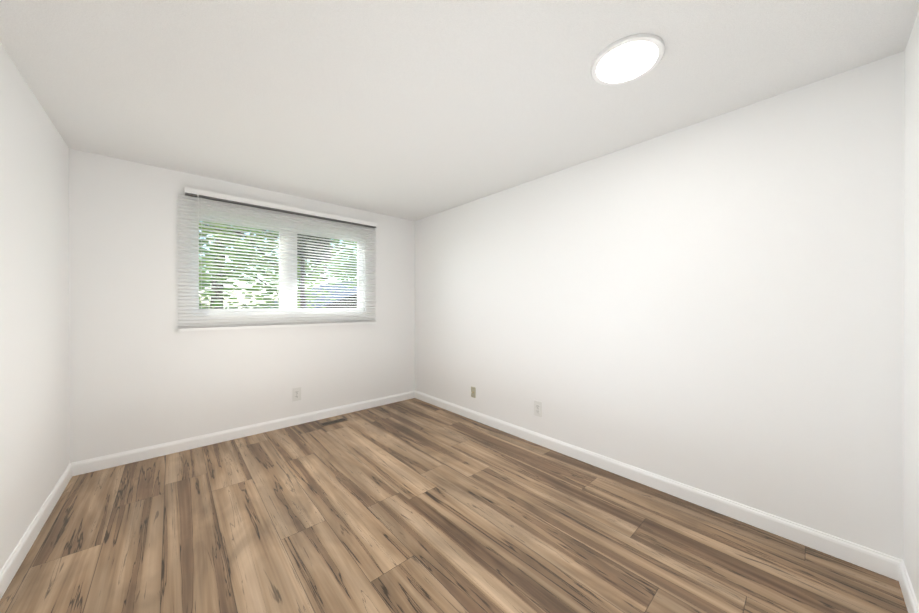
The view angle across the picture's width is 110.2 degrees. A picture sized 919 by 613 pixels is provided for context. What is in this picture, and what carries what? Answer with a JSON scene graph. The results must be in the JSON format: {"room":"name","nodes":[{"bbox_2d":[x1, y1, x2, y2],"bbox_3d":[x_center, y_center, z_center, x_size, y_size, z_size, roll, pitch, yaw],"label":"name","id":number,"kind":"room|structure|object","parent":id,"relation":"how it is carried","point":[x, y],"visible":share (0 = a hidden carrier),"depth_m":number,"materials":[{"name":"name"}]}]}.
{"room":"empty bedroom","nodes":[
{"label":"empty bedroom","id":0,"kind":"room"},
{"bbox_2d":[0,43,69,569],"bbox_3d":[-1.622,0.048,0.855,0.140,2.440,4.260,0,0,-42],"label":"wall","id":1,"kind":"structure","parent":0,"point":[34,330],"depth_m":1.72,"materials":[{"name":"white paint"}]},
{"bbox_2d":[0,463,71,599],"bbox_3d":[-1.564,1.218,0.909,0.014,0.098,3.980,0,0,-42],"label":"baseboard","id":2,"kind":"structure","parent":1,"relation":"attached to","point":[11,566],"depth_m":1.69,"materials":[{"name":"white paint"}]},
{"bbox_2d":[69,148,414,462],"bbox_3d":[-1.805,0.042,3.460,3.070,2.440,0.140,0,0,-42],"label":"wall","id":3,"kind":"structure","parent":0,"point":[143,372],"depth_m":2.78,"materials":[{"name":"white paint"}]},
{"bbox_2d":[71,391,414,475],"bbox_3d":[-1.753,1.213,3.406,3.070,0.098,0.014,0,0,-42],"label":"baseboard","id":4,"kind":"structure","parent":3,"relation":"attached to","point":[108,461],"depth_m":2.97,"materials":[{"name":"white paint"}]},
{"bbox_2d":[193,312,348,314],"bbox_3d":[-1.788,0.078,3.419,1.642,0.013,0.054,0,0,-42],"label":"window sill","id":5,"kind":"structure","parent":3,"relation":"attached to","point":[268,313],"depth_m":3.27,"materials":[{"name":"white paint"}]},
{"bbox_2d":[192,213,362,314],"bbox_3d":[-1.824,-0.396,3.458,1.640,0.935,0.086,0,0,-42],"label":"window","id":6,"kind":"structure","parent":3,"relation":"in","point":[305,311],"depth_m":3.39,"materials":[{"name":"white plastic"}]},
{"bbox_2d":[178,187,376,331],"bbox_3d":[-1.729,-0.411,3.378,1.864,1.250,0.076,0,0,-42],"label":"window blind","id":7,"kind":"object","parent":6,"relation":"attached to","point":[194,193],"visible":0.94,"depth_m":3.22,"materials":[{"name":"white plastic"}]},
{"bbox_2d":[293,387,300,400],"bbox_3d":[-1.736,0.937,3.423,0.084,0.138,0.009,0,0,-42],"label":"outlet","id":8,"kind":"object","parent":3,"relation":"attached to","point":[296,394],"visible":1,"depth_m":3.42,"materials":[{"name":"white plastic"}]},
{"bbox_2d":[0,398,907,612],"bbox_3d":[-0.428,1.325,1.931,3.350,0.120,4.260,0,0,-42],"label":"floor","id":9,"kind":"structure","parent":0,"point":[413,505],"depth_m":1.74,"materials":[{"name":"wood"}]},
{"bbox_2d":[319,418,346,426],"bbox_3d":[-1.371,1.260,3.497,0.280,0.004,0.100,0,0,-42],"label":"floor vent","id":10,"kind":"object","parent":9,"relation":"in","point":[332,422],"visible":1,"depth_m":3.48,"materials":[{"name":"brown metal"}]},
{"bbox_2d":[0,0,918,220],"bbox_3d":[-0.428,-1.235,1.925,3.350,0.120,4.260,0,0,-42],"label":"ceiling","id":11,"kind":"structure","parent":0,"point":[414,110],"depth_m":1.65,"materials":[{"name":"paint"}]},
{"bbox_2d":[591,33,664,84],"bbox_3d":[0.798,-1.167,1.534,0.314,0.013,0.314,0,0,-42],"label":"recessed light","id":12,"kind":"object","parent":11,"relation":"in","point":[627,59],"visible":1,"depth_m":1.51,"materials":[{"name":"frosted plastic diffuser"},{"name":"white metal trim"}]},
{"bbox_2d":[415,51,904,559],"bbox_3d":[0.766,0.043,3.001,0.140,2.440,4.260,0,0,-42],"label":"wall","id":13,"kind":"structure","parent":0,"point":[714,305],"depth_m":1.98,"materials":[{"name":"white paint"}]},
{"bbox_2d":[471,387,475,397],"bbox_3d":[0.141,0.957,3.564,0.039,0.115,0.070,0,0,-42],"label":"outlet","id":14,"kind":"object","parent":13,"relation":"attached to","point":[473,392],"visible":1,"depth_m":3.57,"materials":[{"name":"beige plastic"}]},
{"bbox_2d":[534,400,541,416],"bbox_3d":[0.720,0.938,2.942,0.009,0.138,0.084,0,0,-42],"label":"outlet","id":15,"kind":"object","parent":13,"relation":"attached to","point":[537,408],"visible":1,"depth_m":2.94,"materials":[{"name":"white plastic"}]},
{"bbox_2d":[415,391,901,580],"bbox_3d":[0.709,1.214,2.952,0.014,0.098,3.980,0,0,-42],"label":"baseboard","id":16,"kind":"structure","parent":13,"relation":"attached to","point":[881,563],"depth_m":1.98,"materials":[{"name":"white paint"}]},
{"bbox_2d":[903,12,918,603],"bbox_3d":[0.949,0.049,0.396,3.070,2.440,0.140,0,0,-42],"label":"wall","id":17,"kind":"structure","parent":0,"point":[911,387],"depth_m":1.35,"materials":[{"name":"white paint"}]},
{"bbox_2d":[899,560,918,612],"bbox_3d":[1.886,1.217,1.344,0.413,0.098,0.014,0,0,-42],"label":"baseboard","id":18,"kind":"structure","parent":17,"relation":"attached to","point":[910,600],"depth_m":1.35,"materials":[{"name":"white paint"}]},
{"label":"outside","id":19,"kind":"structure","parent":0,"visible":0},
{"bbox_3d":[-25.163,4.011,27.168,80.000,0.200,65.420,0,0,-42],"label":"ground","id":20,"kind":"structure","parent":19,"visible":0},
{"bbox_2d":[199,221,356,308],"bbox_3d":[-2.374,-0.750,9.130,9.909,9.436,5.460,0,0,-42],"label":"trees","id":21,"kind":"object","parent":20,"relation":"on","point":[221,298],"depth_m":6.50,"materials":[{"name":"green plant"}]},
{"bbox_2d":[268,282,356,307],"bbox_3d":[-6.374,1.085,20.464,11.000,5.680,12.500,0,0,-42],"label":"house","id":22,"kind":"structure","parent":20,"relation":"on","point":[335,296],"depth_m":14.75,"materials":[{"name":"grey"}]}
]}

